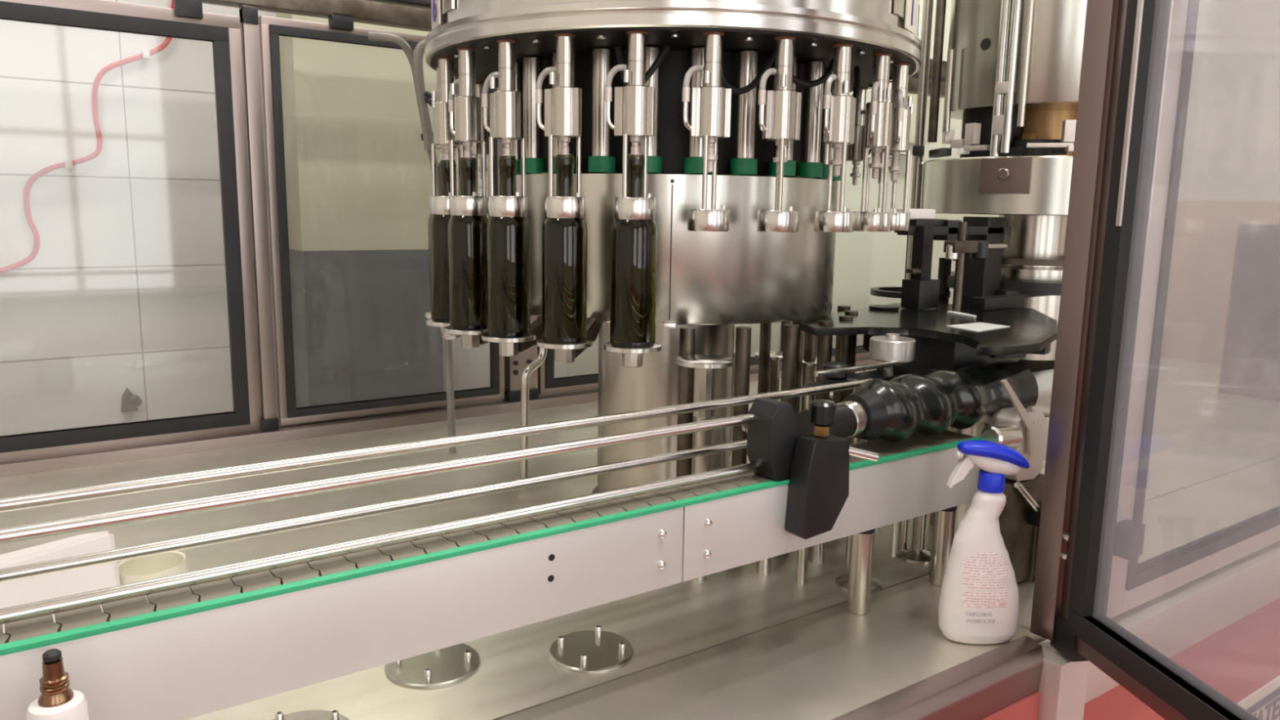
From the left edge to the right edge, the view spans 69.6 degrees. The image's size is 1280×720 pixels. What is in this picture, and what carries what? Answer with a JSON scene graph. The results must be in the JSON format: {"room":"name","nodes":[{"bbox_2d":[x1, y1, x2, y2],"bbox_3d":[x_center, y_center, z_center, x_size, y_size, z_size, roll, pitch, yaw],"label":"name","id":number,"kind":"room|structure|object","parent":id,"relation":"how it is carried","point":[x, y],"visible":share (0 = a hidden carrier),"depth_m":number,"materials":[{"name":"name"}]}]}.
{"room":"factory floor","nodes":[
{"label":"factory floor","id":0,"kind":"room"},
{"bbox_2d":[276,12,444,407],"bbox_3d":[-0.925,-0.857,3.057,0.474,3.750,0.170,-6,11,-35],"label":"wall","id":1,"kind":"structure","parent":0,"point":[358,175],"depth_m":3.03,"materials":[{"name":"beige paint"}]},
{"bbox_2d":[0,0,999,435],"bbox_3d":[-0.397,-0.936,3.588,8.800,3.750,0.100,-6,11,-35],"label":"wall","id":2,"kind":"structure","parent":0,"point":[124,286],"depth_m":2.79,"materials":[{"name":"white tile"}]},
{"bbox_2d":[0,0,173,273],"bbox_3d":[-1.699,-0.614,2.626,0.832,1.147,0.035,-6,11,-35],"label":"air hose","id":3,"kind":"object","parent":2,"relation":"attached to","point":[145,55],"visible":0.94,"depth_m":2.67,"materials":[{"name":"red plastic"}]},
{"bbox_2d":[120,387,142,411],"bbox_3d":[-1.564,0.124,2.829,0.052,0.070,0.080,-6,11,-35],"label":"clamp","id":4,"kind":"object","parent":2,"relation":"attached to","point":[130,402],"visible":1,"depth_m":2.83,"materials":[{"name":"plastic"}]},
{"bbox_2d":[906,93,930,145],"bbox_3d":[1.354,-1.261,4.644,0.240,0.330,0.123,-6,11,-35],"label":"wall box","id":5,"kind":"object","parent":2,"relation":"attached to","point":[913,122],"visible":0.06,"depth_m":4.60,"materials":[{"name":"beige paint"}]},
{"bbox_2d":[816,335,869,360],"bbox_3d":[1.210,-0.647,3.983,1.310,1.230,0.036,-6,11,-35],"label":"door","id":6,"kind":"structure","parent":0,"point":[860,352],"depth_m":3.86,"materials":[{"name":"metal"}]},
{"bbox_2d":[1177,0,1279,200],"bbox_3d":[4.857,-0.870,3.697,0.100,3.750,5.800,-6,11,-35],"label":"wall","id":7,"kind":"structure","parent":0,"point":[1231,151],"depth_m":5.44,"materials":[{"name":"white paint"}]},
{"bbox_3d":[1.244,1.376,1.570,8.800,0.100,5.900,-6,11,-35],"label":"floor","id":8,"kind":"structure","parent":0,"visible":0},
{"bbox_2d":[0,356,1279,719],"bbox_3d":[0.462,0.687,2.503,5.300,0.930,1.960,-6,11,-35],"label":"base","id":9,"kind":"object","parent":8,"relation":"on","point":[738,642],"visible":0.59,"depth_m":1.65,"materials":[{"name":"metal"}]},
{"bbox_2d":[26,648,88,719],"bbox_3d":[-0.484,0.375,0.776,0.043,0.278,0.043,-6,11,-35],"label":"bottle","id":10,"kind":"object","parent":9,"relation":"on","point":[57,700],"visible":1,"depth_m":0.75,"materials":[{"name":"white plastic"}]},
{"bbox_2d":[0,530,120,633],"bbox_3d":[-0.916,0.344,1.247,0.374,0.172,0.219,-7,12,-38],"label":"box","id":11,"kind":"object","parent":9,"relation":"on","point":[40,588],"visible":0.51,"depth_m":1.28,"materials":[{"name":"white cardboard"}]},
{"bbox_2d":[117,551,189,601],"bbox_3d":[-0.739,0.357,1.398,0.113,0.104,0.106,-6,11,-35],"label":"plastic cup","id":12,"kind":"object","parent":9,"relation":"on","point":[162,565],"visible":0.26,"depth_m":1.42,"materials":[{"name":"beige plastic"}]},
{"bbox_2d":[239,4,279,431],"bbox_3d":[-1.011,-0.424,2.427,0.044,1.240,0.048,-6,11,-35],"label":"post","id":13,"kind":"object","parent":9,"relation":"on","point":[248,15],"visible":0.86,"depth_m":2.42,"materials":[{"name":"metal"}]},
{"bbox_2d":[271,709,349,719],"bbox_3d":[-0.411,0.453,1.113,0.128,0.020,0.128,-2,10,-15],"label":"cover plate","id":14,"kind":"object","parent":9,"relation":"on","point":[316,714],"visible":1,"depth_m":1.16,"materials":[{"name":"metal"}]},
{"bbox_2d":[368,31,456,453],"bbox_3d":[-0.533,-0.272,2.303,0.241,1.057,0.098,1,9,3],"label":"pipe","id":15,"kind":"object","parent":9,"relation":"on","point":[415,58],"visible":0.52,"depth_m":2.22,"materials":[{"name":"silver metal"}]},
{"bbox_2d":[384,643,479,688],"bbox_3d":[-0.293,0.423,1.304,0.132,0.020,0.132,6,11,29],"label":"cover plate","id":16,"kind":"object","parent":9,"relation":"on","point":[452,664],"visible":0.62,"depth_m":1.28,"materials":[{"name":"metal"}]},
{"bbox_2d":[0,429,981,719],"bbox_3d":[-0.218,0.326,1.138,1.990,0.267,0.190,-6,11,-35],"label":"conveyor","id":17,"kind":"object","parent":9,"relation":"on","point":[184,653],"visible":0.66,"depth_m":1.02,"materials":[{"name":"metal"}]},
{"bbox_2d":[0,439,746,582],"bbox_3d":[-0.426,0.195,1.030,1.548,0.041,0.046,-6,11,-35],"label":"rail","id":18,"kind":"object","parent":17,"relation":"attached to","point":[42,568],"visible":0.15,"depth_m":1.05,"materials":[{"name":"metal"}]},
{"bbox_2d":[746,398,879,539],"bbox_3d":[0.248,0.149,1.330,0.178,0.190,0.090,-4,11,-27],"label":"clamp","id":19,"kind":"object","parent":17,"relation":"attached to","point":[816,466],"visible":0.97,"depth_m":1.29,"materials":[{"name":"black plastic"}]},
{"bbox_2d":[0,413,755,544],"bbox_3d":[-0.401,0.177,0.919,1.465,0.093,0.014,-6,11,-35],"label":"rail","id":20,"kind":"object","parent":19,"relation":"attached to","point":[72,525],"visible":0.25,"depth_m":0.96,"materials":[{"name":"metal"}]},
{"bbox_2d":[0,462,758,624],"bbox_3d":[-0.401,0.213,0.925,1.465,0.020,0.014,-6,11,-35],"label":"rail","id":21,"kind":"object","parent":19,"relation":"attached to","point":[60,604],"visible":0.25,"depth_m":0.97,"materials":[{"name":"metal"}]},
{"bbox_2d":[796,360,1053,442],"bbox_3d":[0.558,0.066,1.598,0.755,0.107,0.107,-6,11,-35],"label":"screw","id":22,"kind":"object","parent":17,"relation":"on","point":[892,411],"visible":0.91,"depth_m":1.49,"materials":[{"name":"black plastic"},{"name":"satin steel"},{"name":"polished steel"}]},
{"bbox_2d":[504,315,538,401],"bbox_3d":[-0.376,-0.487,2.871,0.108,1.240,0.048,-6,11,-35],"label":"post","id":23,"kind":"object","parent":9,"relation":"on","point":[514,366],"visible":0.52,"depth_m":2.94,"materials":[{"name":"metal"}]},
{"bbox_2d":[201,0,946,97],"bbox_3d":[-0.099,-1.062,2.969,4.800,0.140,0.064,-6,11,-35],"label":"beam","id":24,"kind":"structure","parent":23,"relation":"on","point":[414,15],"depth_m":2.51,"materials":[{"name":"metal"}]},
{"bbox_2d":[0,0,261,460],"bbox_3d":[-1.527,-0.301,2.077,1.225,1.115,0.048,-6,11,-35],"label":"door","id":25,"kind":"structure","parent":24,"relation":"attached to","point":[187,20],"depth_m":2.34,"materials":[{"name":"metal"}]},
{"bbox_2d":[257,13,504,425],"bbox_3d":[-0.705,-0.395,2.648,0.685,1.110,0.048,-6,11,-35],"label":"door","id":26,"kind":"structure","parent":24,"relation":"attached to","point":[339,28],"depth_m":2.49,"materials":[{"name":"metal"}]},
{"bbox_2d":[537,315,792,395],"bbox_3d":[0.139,-0.466,3.248,1.130,1.080,0.036,-6,11,-35],"label":"door","id":27,"kind":"structure","parent":24,"relation":"attached to","point":[547,384],"depth_m":3.04,"materials":[{"name":"metal"}]},
{"bbox_2d":[519,346,547,478],"bbox_3d":[-0.252,0.117,2.183,0.080,0.334,0.030,-6,11,-35],"label":"drain pipe","id":28,"kind":"object","parent":9,"relation":"on","point":[524,408],"visible":0.83,"depth_m":2.17,"materials":[{"name":"metal"}]},
{"bbox_2d":[548,625,633,673],"bbox_3d":[-0.071,0.419,1.348,0.124,0.020,0.124,10,13,44],"label":"cover plate","id":29,"kind":"object","parent":9,"relation":"on","point":[597,651],"visible":1,"depth_m":1.34,"materials":[{"name":"metal"}]},
{"bbox_2d":[424,0,922,581],"bbox_3d":[0.062,-0.394,1.969,1.038,1.425,1.038,-6,11,-35],"label":"carousel","id":30,"kind":"object","parent":9,"relation":"on","point":[741,115],"visible":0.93,"depth_m":1.65,"materials":[{"name":"metal"}]},
{"bbox_2d":[427,162,440,312],"bbox_3d":[-0.407,-0.255,1.939,0.077,0.313,0.077,-6,11,-35],"label":"wine bottle","id":31,"kind":"object","parent":30,"relation":"on","point":[438,166],"visible":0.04,"depth_m":1.92,"materials":[{"name":"green glass"}]},
{"bbox_2d":[429,160,456,321],"bbox_3d":[-0.377,-0.235,1.822,0.077,0.313,0.077,-6,11,-35],"label":"wine bottle","id":32,"kind":"object","parent":30,"relation":"on","point":[438,224],"visible":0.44,"depth_m":1.79,"materials":[{"name":"green glass"}]},
{"bbox_2d":[448,157,488,329],"bbox_3d":[-0.318,-0.216,1.716,0.077,0.313,0.077,-6,11,-35],"label":"wine bottle","id":33,"kind":"object","parent":30,"relation":"on","point":[467,237],"visible":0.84,"depth_m":1.69,"materials":[{"name":"green glass"}]},
{"bbox_2d":[485,155,530,337],"bbox_3d":[-0.233,-0.201,1.629,0.077,0.313,0.077,-6,11,-35],"label":"wine bottle","id":34,"kind":"object","parent":30,"relation":"on","point":[508,238],"visible":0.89,"depth_m":1.60,"materials":[{"name":"green glass"}]},
{"bbox_2d":[542,154,587,342],"bbox_3d":[-0.128,-0.189,1.567,0.077,0.313,0.077,-6,11,-35],"label":"wine bottle","id":35,"kind":"object","parent":30,"relation":"on","point":[564,240],"visible":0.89,"depth_m":1.54,"materials":[{"name":"green glass"}]},
{"bbox_2d":[609,154,657,346],"bbox_3d":[-0.010,-0.181,1.534,0.077,0.313,0.077,-6,11,-35],"label":"wine bottle","id":36,"kind":"object","parent":30,"relation":"on","point":[633,242],"visible":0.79,"depth_m":1.51,"materials":[{"name":"green glass"}]},
{"bbox_2d":[795,302,1057,584],"bbox_3d":[0.558,0.140,1.826,0.456,0.434,0.882,5,10,24],"label":"guide","id":37,"kind":"object","parent":9,"relation":"on","point":[938,346],"depth_m":1.71,"materials":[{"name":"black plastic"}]},
{"bbox_2d":[0,377,872,512],"bbox_3d":[-0.337,0.152,1.087,1.765,0.110,0.047,-6,11,-35],"label":"rail","id":38,"kind":"object","parent":37,"relation":"attached to","point":[62,496],"visible":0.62,"depth_m":1.07,"materials":[{"name":"metal"}]},
{"bbox_2d":[943,222,1007,312],"bbox_3d":[0.732,-0.202,2.005,0.203,0.195,0.036,-6,11,-35],"label":"roller","id":39,"kind":"object","parent":37,"relation":"on","point":[956,251],"visible":0.99,"depth_m":1.97,"materials":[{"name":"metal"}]},
{"bbox_2d":[946,322,1009,331],"bbox_3d":[0.646,-0.063,1.751,0.124,0.001,0.082,-6,11,-35],"label":"paper sheet","id":40,"kind":"object","parent":37,"relation":"on","point":[976,326],"visible":1,"depth_m":1.75,"materials":[{"name":"white paper"}]},
{"bbox_2d":[868,0,1087,468],"bbox_3d":[0.877,-0.529,2.325,0.907,1.600,0.587,-2,10,-18],"label":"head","id":41,"kind":"object","parent":9,"relation":"on","point":[1013,68],"visible":0.69,"depth_m":2.22},
{"bbox_2d":[938,440,1029,644],"bbox_3d":[0.520,0.274,1.393,0.120,0.310,0.068,1,9,-2],"label":"spray bottle","id":42,"kind":"object","parent":9,"relation":"on","point":[979,602],"visible":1,"depth_m":1.37,"materials":[{"name":"white plastic"}]},
{"bbox_2d":[965,611,991,616],"bbox_3d":[0.507,0.380,1.378,0.038,0.006,0.004,1,9,-2],"label":"print","id":43,"kind":"object","parent":42,"relation":"on","point":[967,613],"depth_m":1.38},
{"bbox_2d":[966,618,995,622],"bbox_3d":[0.511,0.390,1.379,0.042,0.005,0.003,1,9,-2],"label":"print","id":44,"kind":"object","parent":42,"relation":"on","point":[967,620],"depth_m":1.38},
{"bbox_2d":[980,405,1050,582],"bbox_3d":[0.661,0.231,1.612,0.225,0.317,0.064,-6,11,-35],"label":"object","id":45,"kind":"object","parent":9,"relation":"on","point":[1007,428],"visible":0.62,"depth_m":1.58,"materials":[{"name":"metal"}]},
{"bbox_2d":[1000,379,1034,454],"bbox_3d":[0.627,0.096,1.529,0.110,0.139,0.005,-6,11,-35],"label":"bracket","id":46,"kind":"object","parent":45,"relation":"attached to","point":[1025,418],"visible":1,"depth_m":1.54,"materials":[{"name":"metal"}]},
{"bbox_2d":[1013,481,1041,582],"bbox_3d":[0.680,0.299,1.601,0.111,0.197,0.037,-6,11,-35],"label":"lever","id":47,"kind":"object","parent":9,"relation":"on","point":[1034,515],"visible":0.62,"depth_m":1.59,"materials":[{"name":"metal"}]},
{"bbox_2d":[1030,0,1119,640],"bbox_3d":[0.642,-0.241,1.312,0.034,1.350,0.045,-6,11,-35],"label":"post","id":48,"kind":"object","parent":9,"relation":"on","point":[1101,15],"visible":0.91,"depth_m":1.33,"materials":[{"name":"grey metal"}]},
{"bbox_2d":[1049,0,1260,719],"bbox_3d":[0.706,-0.220,0.992,0.046,1.438,0.632,-1,10,-9],"label":"door","id":49,"kind":"structure","parent":48,"relation":"attached to","point":[1083,632],"depth_m":1.26,"materials":[{"name":"grey metal"}]},
{"bbox_2d":[1105,0,1279,617],"bbox_3d":[1.226,-0.295,1.695,1.215,1.350,0.065,-6,11,-35],"label":"guard","id":50,"kind":"object","parent":9,"relation":"on","point":[1133,584],"visible":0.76,"depth_m":1.44,"materials":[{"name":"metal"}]},
{"bbox_2d":[1218,223,1279,401],"bbox_3d":[2.544,-0.412,3.307,0.600,1.100,0.492,-6,11,-35],"label":"enclosure","id":51,"kind":"object","parent":9,"relation":"on","point":[1251,358],"visible":1,"depth_m":3.30,"materials":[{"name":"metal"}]},
{"bbox_2d":[1160,200,1279,364],"bbox_3d":[3.130,0.030,4.608,0.730,1.620,0.800,-6,11,-35],"label":"tall cabinet","id":52,"kind":"object","parent":8,"relation":"on","point":[1206,232],"visible":0.39,"depth_m":4.49,"materials":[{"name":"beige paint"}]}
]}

